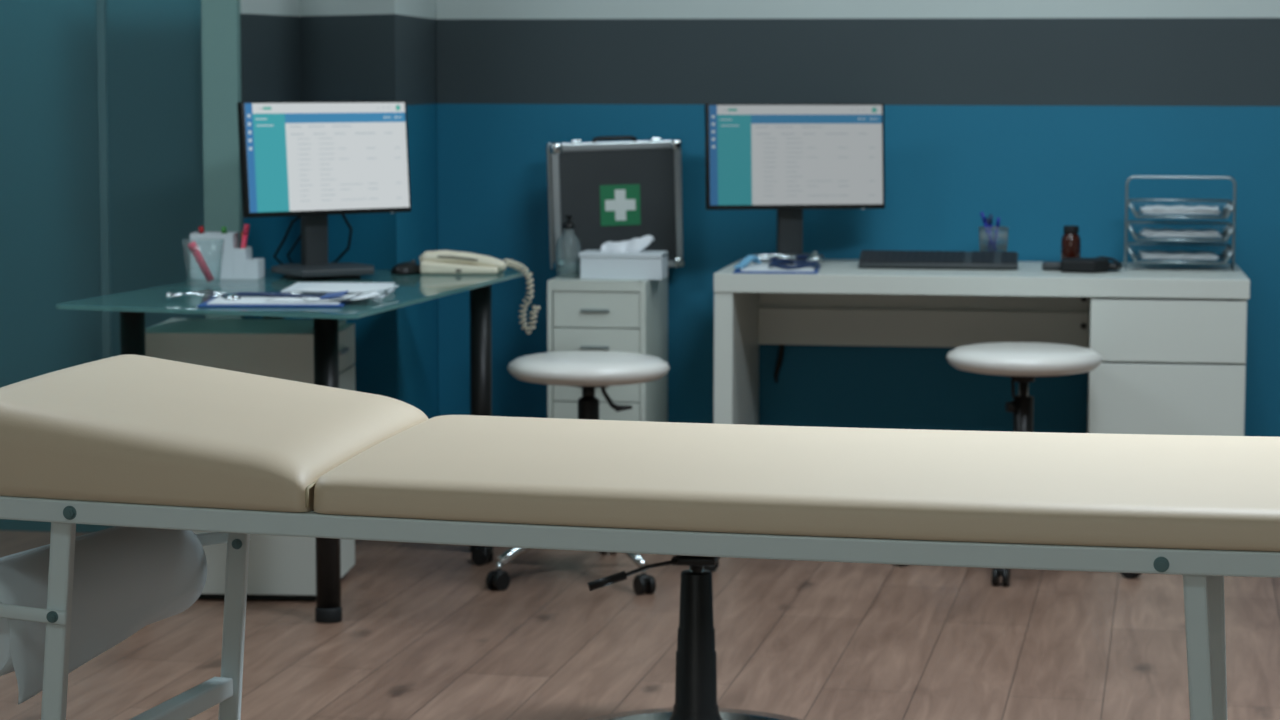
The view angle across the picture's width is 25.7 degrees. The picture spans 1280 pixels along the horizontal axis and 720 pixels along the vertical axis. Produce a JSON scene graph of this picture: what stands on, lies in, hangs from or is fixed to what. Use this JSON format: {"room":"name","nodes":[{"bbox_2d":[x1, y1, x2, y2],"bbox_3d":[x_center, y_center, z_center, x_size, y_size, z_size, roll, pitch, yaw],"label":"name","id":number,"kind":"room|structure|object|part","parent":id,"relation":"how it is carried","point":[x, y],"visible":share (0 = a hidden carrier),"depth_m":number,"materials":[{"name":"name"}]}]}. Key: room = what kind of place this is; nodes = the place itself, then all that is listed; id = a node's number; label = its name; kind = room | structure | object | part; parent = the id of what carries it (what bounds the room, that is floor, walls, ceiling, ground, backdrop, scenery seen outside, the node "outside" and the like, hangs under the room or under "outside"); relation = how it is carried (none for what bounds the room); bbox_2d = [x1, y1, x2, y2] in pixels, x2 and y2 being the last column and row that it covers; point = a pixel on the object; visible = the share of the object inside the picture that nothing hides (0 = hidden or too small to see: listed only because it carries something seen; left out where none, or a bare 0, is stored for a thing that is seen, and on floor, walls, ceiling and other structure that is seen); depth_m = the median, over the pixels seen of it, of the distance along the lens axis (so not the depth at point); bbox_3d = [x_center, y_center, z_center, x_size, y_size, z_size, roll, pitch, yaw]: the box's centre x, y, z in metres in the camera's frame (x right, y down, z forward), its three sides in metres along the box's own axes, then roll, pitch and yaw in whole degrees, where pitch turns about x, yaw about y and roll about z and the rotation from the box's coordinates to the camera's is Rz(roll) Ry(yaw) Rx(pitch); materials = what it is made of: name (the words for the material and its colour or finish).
{"room":"examination room","nodes":[
{"label":"examination room","id":0,"kind":"room"},
{"bbox_2d":[240,0,437,418],"bbox_3d":[-0.821,-0.901,7.921,0.441,2.700,0.900,1,6,9],"label":"wall","id":1,"kind":"structure","parent":0,"point":[292,50],"depth_m":7.73,"materials":[{"name":"paint"}]},
{"bbox_2d":[105,0,205,356],"bbox_3d":[-1.306,-0.865,7.551,0.272,2.700,0.015,1,6,9],"label":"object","id":2,"kind":"structure","parent":1,"relation":"in","point":[154,47],"depth_m":7.57,"materials":[{"name":"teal glass"}]},
{"bbox_2d":[201,0,243,318],"bbox_3d":[-1.118,-0.861,7.519,0.098,2.700,0.070,1,6,9],"label":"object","id":3,"kind":"structure","parent":1,"relation":"attached to","point":[221,45],"depth_m":7.50,"materials":[{"name":"teal"}]},
{"bbox_2d":[0,530,1279,719],"bbox_3d":[-0.028,0.885,4.162,7.300,0.100,11.200,1,6,9],"label":"floor","id":4,"kind":"structure","parent":0,"point":[421,634],"depth_m":6.15,"materials":[{"name":"brown wood"}]},
{"bbox_2d":[96,0,113,528],"bbox_3d":[-1.453,-0.868,7.574,0.024,2.700,0.024,1,6,9],"label":"trim","id":5,"kind":"structure","parent":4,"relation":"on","point":[100,4],"depth_m":7.60,"materials":[{"name":"teal"}]},
{"bbox_2d":[145,318,355,599],"bbox_3d":[-0.953,0.238,6.862,0.473,0.645,0.400,0,6,4],"label":"drawer pedestal","id":6,"kind":"object","parent":4,"relation":"on","point":[279,567],"visible":0.34,"depth_m":6.68,"materials":[{"name":"white laminate"}]},
{"bbox_3d":[-0.722,-0.022,6.820,0.010,0.008,0.120,0,6,4],"label":"handle","id":7,"kind":"part","parent":6,"relation":"part of","materials":[{"name":"silver metal"}]},
{"bbox_3d":[-0.738,-0.022,6.822,0.022,0.100,0.396,0,6,4],"label":"drawer","id":8,"kind":"part","parent":6,"relation":"part of","materials":[{"name":"white laminate"}]},
{"bbox_3d":[-0.741,0.336,6.858,0.018,0.401,0.396,0,6,4],"label":"drawer","id":9,"kind":"part","parent":6,"relation":"part of","materials":[{"name":"white laminate"}]},
{"bbox_3d":[-0.738,0.082,6.832,0.022,0.101,0.396,0,6,4],"label":"drawer","id":10,"kind":"part","parent":6,"relation":"part of","materials":[{"name":"white laminate"}]},
{"bbox_2d":[56,269,529,623],"bbox_3d":[-0.821,0.187,6.920,0.753,0.735,1.477,1,6,13],"label":"glass desk","id":11,"kind":"object","parent":4,"relation":"on","point":[412,289],"visible":0.54,"depth_m":6.49,"materials":[{"name":"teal glass"}]},
{"bbox_3d":[-1.165,0.232,6.462,0.057,0.695,0.057,1,6,9],"label":"leg","id":12,"kind":"part","parent":11,"relation":"part of","materials":[{"name":"black plastic"}]},
{"bbox_2d":[182,239,223,284],"bbox_3d":[-1.085,-0.244,6.961,0.104,0.112,0.104,0,6,-1],"label":"clear cup","id":13,"kind":"object","parent":11,"relation":"on","point":[182,239],"visible":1,"depth_m":6.96,"materials":[{"name":"glass"}]},
{"bbox_2d":[188,241,213,281],"bbox_3d":[-1.089,-0.243,6.946,0.067,0.103,0.021,1,6,9],"label":"marker","id":14,"kind":"object","parent":13,"relation":"in","point":[193,247],"visible":1,"depth_m":6.94,"materials":[{"name":"red"}]},
{"bbox_2d":[190,232,264,278],"bbox_3d":[-1.058,-0.269,7.188,0.174,0.116,0.090,0,6,3],"label":"organizer","id":15,"kind":"object","parent":11,"relation":"on","point":[236,263],"visible":0.96,"depth_m":7.14,"materials":[{"name":"white plastic"}]},
{"bbox_2d":[198,226,204,233],"bbox_3d":[-1.117,-0.292,7.185,0.031,0.104,0.014,1,6,9],"label":"marker","id":16,"kind":"object","parent":15,"relation":"in","point":[201,228],"visible":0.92,"depth_m":7.17,"materials":[{"name":"red plastic"}]},
{"bbox_2d":[221,227,226,233],"bbox_3d":[-1.065,-0.291,7.176,0.013,0.102,0.013,1,6,9],"label":"marker","id":17,"kind":"object","parent":15,"relation":"in","point":[224,229],"visible":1,"depth_m":7.17,"materials":[{"name":"green plastic"}]},
{"bbox_2d":[240,224,249,248],"bbox_3d":[-1.018,-0.284,7.178,0.038,0.130,0.015,0,6,0],"label":"marker","id":18,"kind":"object","parent":15,"relation":"in","point":[246,226],"visible":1,"depth_m":7.17,"materials":[{"name":"red"}]},
{"bbox_3d":[-0.968,0.137,7.418,0.057,0.695,0.057,1,6,9],"label":"leg","id":19,"kind":"part","parent":11,"relation":"part of","materials":[{"name":"black metal"}]},
{"bbox_2d":[197,292,350,306],"bbox_3d":[-0.830,-0.138,6.387,0.325,0.017,0.235,0,6,0],"label":"clipboard","id":20,"kind":"object","parent":11,"relation":"on","point":[260,301],"visible":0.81,"depth_m":6.29,"materials":[{"name":"blue"}]},
{"bbox_2d":[165,290,322,299],"bbox_3d":[-0.908,-0.149,6.445,0.370,0.020,0.108,0,6,-3],"label":"stethoscope","id":21,"kind":"object","parent":20,"relation":"on","point":[230,296],"visible":1,"depth_m":6.45,"materials":[{"name":"silver metal"}]},
{"bbox_2d":[265,290,378,301],"bbox_3d":[-0.721,-0.147,6.398,0.262,0.016,0.167,0,6,-1],"label":"loose sheets","id":22,"kind":"object","parent":20,"relation":"on","point":[371,293],"visible":0.9,"depth_m":6.38,"materials":[{"name":"white paper"}]},
{"bbox_2d":[320,291,347,298],"bbox_3d":[-0.696,-0.148,6.370,0.053,0.016,0.060,1,6,9],"label":"card","id":23,"kind":"object","parent":22,"relation":"on","point":[341,293],"visible":1,"depth_m":6.36,"materials":[{"name":"blue paper"}]},
{"bbox_3d":[-0.821,-0.174,6.883,0.753,0.010,1.477,1,6,13],"label":"glass","id":24,"kind":"part","parent":11,"relation":"part of","materials":[{"name":"glass"}]},
{"bbox_2d":[273,214,351,264],"bbox_3d":[-0.868,-0.316,7.392,0.218,0.166,0.096,1,6,9],"label":"cable","id":25,"kind":"object","parent":11,"relation":"on","point":[343,215],"visible":0.56,"depth_m":7.40,"materials":[{"name":"black plastic"}]},
{"bbox_2d":[237,101,410,278],"bbox_3d":[-0.796,-0.443,7.247,0.300,0.452,0.472,3,6,23],"label":"monitor","id":26,"kind":"object","parent":11,"relation":"on","point":[313,161],"visible":1,"depth_m":7.23,"materials":[{"name":"black plastic"}]},
{"bbox_3d":[-0.845,-0.378,7.299,0.100,0.289,0.044,-5,7,-40],"label":"post","id":27,"kind":"part","parent":26,"relation":"part of","materials":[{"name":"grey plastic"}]},
{"bbox_3d":[-0.718,0.237,6.426,0.057,0.695,0.057,1,6,9],"label":"leg","id":28,"kind":"part","parent":11,"relation":"part of","materials":[{"name":"black plastic"}]},
{"bbox_2d":[280,282,394,297],"bbox_3d":[-0.718,-0.167,6.677,0.240,0.016,0.290,0,6,1],"label":"notebook","id":29,"kind":"object","parent":11,"relation":"on","point":[299,285],"visible":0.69,"depth_m":6.72,"materials":[{"name":"white paper"}]},
{"bbox_2d":[293,284,398,292],"bbox_3d":[-0.691,-0.168,6.596,0.190,0.003,0.210,1,6,13],"label":"envelope","id":30,"kind":"object","parent":29,"relation":"on","point":[323,287],"visible":1,"depth_m":6.58,"materials":[{"name":"white paper"}]},
{"bbox_2d":[390,260,420,274],"bbox_3d":[-0.610,-0.244,7.354,0.064,0.034,0.110,3,7,29],"label":"computer mouse","id":31,"kind":"object","parent":11,"relation":"on","point":[404,268],"visible":1,"depth_m":7.32,"materials":[{"name":"black plastic"}]},
{"bbox_2d":[419,250,506,274],"bbox_3d":[-0.463,-0.262,7.405,0.231,0.062,0.172,0,6,3],"label":"telephone","id":32,"kind":"object","parent":11,"relation":"on","point":[441,261],"visible":1,"depth_m":7.34,"materials":[{"name":"beige plastic"}]},
{"bbox_2d":[503,259,539,333],"bbox_3d":[-0.322,-0.168,7.407,0.122,0.204,0.044,-4,7,-33],"label":"phone cord","id":33,"kind":"object","parent":32,"relation":"attached to","point":[515,266],"visible":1,"depth_m":7.42,"materials":[{"name":"beige plastic"}]},
{"bbox_3d":[-0.418,0.142,7.373,0.057,0.695,0.057,1,6,9],"label":"leg","id":34,"kind":"part","parent":11,"relation":"part of","materials":[{"name":"black plastic"}]},
{"bbox_2d":[471,351,718,594],"bbox_3d":[-0.148,0.265,7.032,0.643,0.559,0.611,6,8,45],"label":"stool","id":35,"kind":"object","parent":4,"relation":"on","point":[586,370],"visible":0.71,"depth_m":6.88,"materials":[{"name":"white leather"}]},
{"bbox_3d":[-0.345,0.507,6.857,0.012,0.024,0.012,6,8,45],"label":"stem","id":36,"kind":"part","parent":35,"relation":"part of","materials":[{"name":"silver metal"}]},
{"bbox_3d":[-0.249,0.458,6.949,0.036,0.078,0.280,6,8,45],"label":"leg","id":37,"kind":"part","parent":35,"relation":"part of","materials":[{"name":"silver metal"}]},
{"bbox_3d":[-0.129,0.056,7.029,0.130,0.012,0.130,6,8,45],"label":"seat plate","id":38,"kind":"part","parent":35,"relation":"part of","materials":[{"name":"black plastic"}]},
{"bbox_3d":[-0.129,0.018,7.025,0.408,0.065,0.408,6,8,45],"label":"seat","id":39,"kind":"part","parent":35,"relation":"part of","materials":[{"name":"white leather"}]},
{"bbox_3d":[-0.064,0.097,6.941,0.095,0.061,0.032,4,7,35],"label":"lever","id":40,"kind":"part","parent":35,"relation":"part of","materials":[{"name":"black plastic"}]},
{"bbox_3d":[-0.054,0.461,6.918,0.036,0.078,0.280,-3,6,-26],"label":"leg","id":41,"kind":"part","parent":35,"relation":"part of","materials":[{"name":"silver metal"}]},
{"bbox_2d":[547,271,667,421],"bbox_3d":[-0.088,0.104,7.972,0.276,0.691,0.436,1,6,9],"label":"drawer unit","id":42,"kind":"object","parent":4,"relation":"on","point":[621,315],"visible":0.35,"depth_m":7.75,"materials":[{"name":"white paint"}]},
{"bbox_2d":[557,215,581,277],"bbox_3d":[-0.200,-0.319,7.852,0.072,0.175,0.072,1,6,9],"label":"pump bottle","id":43,"kind":"object","parent":42,"relation":"on","point":[568,224],"visible":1,"depth_m":7.84,"materials":[{"name":"clear plastic"}]},
{"bbox_3d":[-0.125,-0.034,7.746,0.080,0.008,0.007,1,6,9],"label":"handle","id":44,"kind":"part","parent":42,"relation":"part of","materials":[{"name":"grey metal"}]},
{"bbox_3d":[-0.125,-0.137,7.736,0.080,0.008,0.007,1,6,9],"label":"handle","id":45,"kind":"part","parent":42,"relation":"part of","materials":[{"name":"grey metal"}]},
{"bbox_3d":[-0.119,0.167,7.778,0.244,0.100,0.016,1,6,9],"label":"drawer","id":46,"kind":"part","parent":42,"relation":"part of","materials":[{"name":"white paint"}]},
{"bbox_3d":[-0.119,0.065,7.768,0.244,0.100,0.016,1,6,9],"label":"drawer","id":47,"kind":"part","parent":42,"relation":"part of","materials":[{"name":"white paint"}]},
{"bbox_3d":[-0.119,-0.037,7.758,0.244,0.100,0.016,1,6,9],"label":"drawer","id":48,"kind":"part","parent":42,"relation":"part of","materials":[{"name":"white paint"}]},
{"bbox_3d":[-0.119,-0.140,7.747,0.244,0.100,0.016,1,6,9],"label":"drawer","id":49,"kind":"part","parent":42,"relation":"part of","materials":[{"name":"white paint"}]},
{"bbox_2d":[546,136,684,272],"bbox_3d":[-0.071,-0.450,8.046,0.391,0.389,0.105,-1,6,-11],"label":"case","id":50,"kind":"object","parent":42,"relation":"on","point":[616,191],"visible":0.99,"depth_m":8.00,"materials":[{"name":"silver metal"}]},
{"bbox_3d":[-0.073,-0.631,8.015,0.133,0.022,0.012,-1,6,-11],"label":"handle","id":51,"kind":"part","parent":50,"relation":"part of","materials":[{"name":"black plastic"}]},
{"bbox_2d":[579,235,667,279],"bbox_3d":[-0.046,-0.289,7.836,0.234,0.121,0.122,1,6,9],"label":"tissue box","id":52,"kind":"object","parent":42,"relation":"on","point":[623,259],"visible":1,"depth_m":7.79,"materials":[{"name":"white cardboard"}]},
{"bbox_3d":[-0.046,-0.296,7.835,0.234,0.013,0.122,1,6,9],"label":"lid","id":53,"kind":"part","parent":52,"relation":"part of","materials":[{"name":"white cardboard"}]},
{"bbox_2d":[0,354,1279,719],"bbox_3d":[0.057,0.462,3.632,1.933,0.847,0.706,2,6,14],"label":"examination table","id":54,"kind":"object","parent":4,"relation":"on","point":[128,440],"visible":1,"depth_m":3.42,"materials":[{"name":"beige leather"}]},
{"bbox_3d":[-0.747,0.530,3.547,0.081,0.705,0.036,1,6,9],"label":"leg","id":55,"kind":"part","parent":54,"relation":"part of","materials":[{"name":"grey metal"}]},
{"bbox_2d":[0,526,206,704],"bbox_3d":[-0.778,0.328,3.804,0.150,0.171,0.555,2,6,19],"label":"paper roll","id":56,"kind":"object","parent":54,"relation":"hanging from","point":[126,580],"visible":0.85,"depth_m":3.77,"materials":[{"name":"white paper"}]},
{"bbox_2d":[0,354,427,511],"bbox_3d":[-0.598,0.084,3.766,0.508,0.124,0.722,1,6,9],"label":"cushion","id":57,"kind":"object","parent":54,"relation":"on","point":[128,432],"depth_m":3.48,"materials":[{"name":"beige leather"}]},
{"bbox_3d":[-0.590,0.489,4.037,0.075,0.690,0.029,1,6,9],"label":"leg","id":58,"kind":"part","parent":54,"relation":"part of","materials":[{"name":"grey metal"}]},
{"bbox_3d":[0.007,0.206,3.287,1.876,0.038,0.030,2,6,15],"label":"rail","id":59,"kind":"part","parent":54,"relation":"part of","materials":[{"name":"grey metal"}]},
{"bbox_3d":[0.308,0.143,3.538,1.411,0.057,0.701,2,6,14],"label":"mattress","id":60,"kind":"part","parent":54,"relation":"part of","materials":[{"name":"beige leather"}]},
{"bbox_3d":[0.646,0.571,3.179,0.076,0.701,0.027,1,6,9],"label":"leg","id":61,"kind":"part","parent":54,"relation":"part of","materials":[{"name":"grey metal"}]},
{"bbox_3d":[0.772,0.521,3.741,0.059,0.689,0.027,1,6,9],"label":"leg","id":62,"kind":"part","parent":54,"relation":"part of","materials":[{"name":"grey metal"}]},
{"bbox_2d":[586,555,801,719],"bbox_3d":[0.105,0.491,5.241,0.536,0.468,0.536,1,6,9],"label":"stool","id":63,"kind":"object","parent":4,"relation":"on","point":[696,657],"visible":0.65,"depth_m":5.22,"materials":[{"name":"black plastic"}]},
{"bbox_3d":[-0.013,0.397,5.165,0.169,0.054,0.018,-1,6,-11],"label":"lever","id":64,"kind":"part","parent":63,"relation":"part of","materials":[{"name":"black plastic"}]},
{"bbox_3d":[0.106,0.347,5.226,0.120,0.059,0.120,1,6,9],"label":"seat plate","id":65,"kind":"part","parent":63,"relation":"part of","materials":[{"name":"black plastic"}]},
{"bbox_3d":[0.105,0.425,5.234,0.026,0.102,0.026,1,6,9],"label":"gas rod","id":66,"kind":"part","parent":63,"relation":"part of","materials":[{"name":"black metal"}]},
{"bbox_2d":[714,258,1249,435],"bbox_3d":[0.938,0.112,7.715,1.400,0.730,0.650,1,6,9],"label":"desk","id":67,"kind":"object","parent":4,"relation":"on","point":[1170,339],"visible":0.77,"depth_m":7.43,"materials":[{"name":"white laminate"}]},
{"bbox_3d":[0.272,0.126,7.820,0.050,0.679,0.641,1,6,9],"label":"panel","id":68,"kind":"part","parent":67,"relation":"part of","materials":[{"name":"white laminate"}]},
{"bbox_2d":[733,260,819,273],"bbox_3d":[0.373,-0.253,7.606,0.225,0.017,0.310,1,6,5],"label":"clipboard","id":69,"kind":"object","parent":67,"relation":"on","point":[763,268],"visible":0.81,"depth_m":7.50,"materials":[{"name":"blue"}]},
{"bbox_2d":[734,255,760,267],"bbox_3d":[0.289,-0.268,7.600,0.034,0.028,0.170,2,6,20],"label":"ribbon","id":70,"kind":"object","parent":69,"relation":"on","point":[749,258],"visible":1,"depth_m":7.62,"materials":[{"name":"blue"}]},
{"bbox_2d":[752,251,822,269],"bbox_3d":[0.410,-0.275,7.605,0.177,0.041,0.244,-3,6,-25],"label":"stethoscope","id":71,"kind":"object","parent":69,"relation":"on","point":[812,261],"visible":1,"depth_m":7.64,"materials":[{"name":"blue rubber"}]},
{"bbox_2d":[774,345,784,382],"bbox_3d":[0.403,-0.049,8.105,0.031,0.231,0.018,1,6,9],"label":"power cable","id":72,"kind":"object","parent":67,"relation":"hanging from","point":[779,361],"visible":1,"depth_m":8.11,"materials":[{"name":"black plastic"}]},
{"bbox_2d":[705,104,884,261],"bbox_3d":[0.435,-0.487,7.780,0.510,0.448,0.201,-1,6,-11],"label":"monitor","id":73,"kind":"object","parent":67,"relation":"on","point":[788,159],"visible":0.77,"depth_m":7.78,"materials":[{"name":"black plastic"}]},
{"bbox_3d":[0.422,-0.424,7.851,0.100,0.285,0.044,-1,6,-11],"label":"post","id":74,"kind":"part","parent":73,"relation":"part of","materials":[{"name":"grey plastic"}]},
{"bbox_3d":[0.806,-0.090,8.004,0.940,0.105,0.018,1,6,9],"label":"rail","id":75,"kind":"part","parent":67,"relation":"part of","materials":[{"name":"white laminate"}]},
{"bbox_3d":[0.809,-0.182,8.016,0.940,0.104,0.016,1,6,9],"label":"panel","id":76,"kind":"part","parent":67,"relation":"part of","materials":[{"name":"white laminate"}]},
{"bbox_2d":[858,250,1017,269],"bbox_3d":[0.819,-0.275,7.681,0.432,0.044,0.124,1,6,8],"label":"keyboard","id":77,"kind":"object","parent":67,"relation":"on","point":[885,259],"visible":1,"depth_m":7.65,"materials":[{"name":"grey plastic"}]},
{"bbox_2d":[978,226,1008,251],"bbox_3d":[0.987,-0.319,7.824,0.085,0.105,0.085,1,6,9],"label":"pen cup","id":78,"kind":"object","parent":67,"relation":"on","point":[1004,237],"visible":0.7,"depth_m":7.80,"materials":[{"name":"grey"}]},
{"bbox_2d":[980,212,992,250],"bbox_3d":[0.976,-0.342,7.817,0.056,0.144,0.011,1,6,9],"label":"pen","id":79,"kind":"object","parent":78,"relation":"in","point":[981,213],"visible":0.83,"depth_m":7.81,"materials":[{"name":"blue plastic"}]},
{"bbox_2d":[988,214,992,250],"bbox_3d":[0.979,-0.340,7.835,0.010,0.134,0.015,5,8,40],"label":"pen","id":80,"kind":"object","parent":78,"relation":"in","point":[990,215],"visible":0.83,"depth_m":7.83,"materials":[{"name":"blue plastic"}]},
{"bbox_2d":[993,218,999,251],"bbox_3d":[0.992,-0.334,7.809,0.024,0.127,0.010,4,7,32],"label":"pen","id":81,"kind":"object","parent":78,"relation":"in","point":[998,219],"visible":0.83,"depth_m":7.80,"materials":[{"name":"blue plastic"}]},
{"bbox_2d":[1061,225,1080,258],"bbox_3d":[1.185,-0.312,7.707,0.053,0.116,0.053,1,6,9],"label":"medicine bottle","id":82,"kind":"object","parent":67,"relation":"on","point":[1070,241],"visible":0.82,"depth_m":7.68,"materials":[{"name":"brown glass"}]},
{"bbox_2d":[1042,256,1122,272],"bbox_3d":[1.194,-0.259,7.558,0.216,0.036,0.148,1,6,9],"label":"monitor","id":83,"kind":"object","parent":67,"relation":"on","point":[1074,264],"visible":1,"depth_m":7.51,"materials":[{"name":"black plastic"}]},
{"bbox_3d":[1.377,0.237,7.340,0.400,0.454,0.018,1,6,9],"label":"door","id":84,"kind":"part","parent":67,"relation":"part of","materials":[{"name":"white laminate"}]},
{"bbox_3d":[1.378,-0.075,7.309,0.400,0.162,0.018,1,6,9],"label":"drawer","id":85,"kind":"part","parent":67,"relation":"part of","materials":[{"name":"white laminate"}]},
{"bbox_2d":[1123,176,1236,271],"bbox_3d":[1.480,-0.378,7.678,0.298,0.254,0.248,1,6,9],"label":"tray","id":86,"kind":"object","parent":67,"relation":"on","point":[1230,206],"visible":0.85,"depth_m":7.66,"materials":[{"name":"silver metal"}]},
{"bbox_2d":[1138,250,1218,259],"bbox_3d":[1.476,-0.288,7.686,0.211,0.012,0.197,1,6,9],"label":"paper stack","id":87,"kind":"object","parent":86,"relation":"on","point":[1144,254],"visible":1,"depth_m":7.62,"materials":[{"name":"white paper"}]},
{"bbox_2d":[1139,205,1219,213],"bbox_3d":[1.479,-0.411,7.673,0.216,0.016,0.200,1,6,9],"label":"paper stack","id":88,"kind":"object","parent":86,"relation":"on","point":[1157,209],"visible":1,"depth_m":7.59,"materials":[{"name":"white paper"}]},
{"bbox_2d":[1139,228,1221,236],"bbox_3d":[1.480,-0.349,7.679,0.218,0.014,0.199,1,6,9],"label":"paper stack","id":89,"kind":"object","parent":86,"relation":"on","point":[1148,232],"visible":1,"depth_m":7.61,"materials":[{"name":"white paper"}]},
{"bbox_2d":[1127,221,1234,241],"bbox_3d":[1.480,-0.353,7.681,0.286,0.043,0.248,1,6,9],"label":"basket","id":90,"kind":"object","parent":86,"relation":"on","point":[1229,229],"depth_m":7.66,"materials":[{"name":"silver metal"}]},
{"bbox_2d":[1127,242,1234,263],"bbox_3d":[1.480,-0.293,7.687,0.286,0.043,0.248,1,6,9],"label":"basket","id":91,"kind":"object","parent":86,"relation":"on","point":[1225,256],"depth_m":7.67,"materials":[{"name":"silver metal"}]},
{"bbox_2d":[1128,199,1235,218],"bbox_3d":[1.480,-0.415,7.675,0.286,0.043,0.248,1,6,9],"label":"basket","id":92,"kind":"object","parent":86,"relation":"on","point":[1230,206],"depth_m":7.65,"materials":[{"name":"silver metal"}]},
{"bbox_2d":[896,342,1141,586],"bbox_3d":[0.974,0.243,7.213,0.643,0.570,0.611,-2,6,-19],"label":"stool","id":93,"kind":"object","parent":4,"relation":"on","point":[1022,362],"visible":0.56,"depth_m":7.04,"materials":[{"name":"white leather"}]},
{"bbox_3d":[0.951,0.083,7.160,0.027,0.106,0.033,-2,6,-19],"label":"knob","id":94,"kind":"part","parent":93,"relation":"part of","materials":[{"name":"black plastic"}]},
{"bbox_3d":[0.982,0.188,7.184,0.025,0.285,0.025,-2,6,-19],"label":"gas rod","id":95,"kind":"part","parent":93,"relation":"part of","materials":[{"name":"black metal"}]},
{"bbox_3d":[0.983,-0.006,7.164,0.398,0.065,0.398,-2,6,-19],"label":"seat","id":96,"kind":"part","parent":93,"relation":"part of","materials":[{"name":"white leather"}]},
{"bbox_3d":[0.983,0.033,7.168,0.130,0.012,0.130,-2,6,-19],"label":"seat plate","id":97,"kind":"part","parent":93,"relation":"part of","materials":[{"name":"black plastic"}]},
{"bbox_2d":[436,0,1279,436],"bbox_3d":[1.814,-0.894,7.885,4.860,2.700,0.120,1,6,9],"label":"wall","id":98,"kind":"structure","parent":0,"point":[1036,116],"depth_m":8.03,"materials":[{"name":"paint"}]},
{"bbox_3d":[-3.682,-0.571,4.588,0.100,2.700,11.200,1,6,9],"label":"wall","id":99,"kind":"structure","parent":0,"visible":0},
{"bbox_2d":[0,0,105,532],"bbox_3d":[-2.294,-0.882,7.704,1.678,2.700,0.015,1,6,9],"label":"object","id":100,"kind":"structure","parent":99,"relation":"in","point":[50,244],"depth_m":7.63,"materials":[{"name":"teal glass"}]}
]}

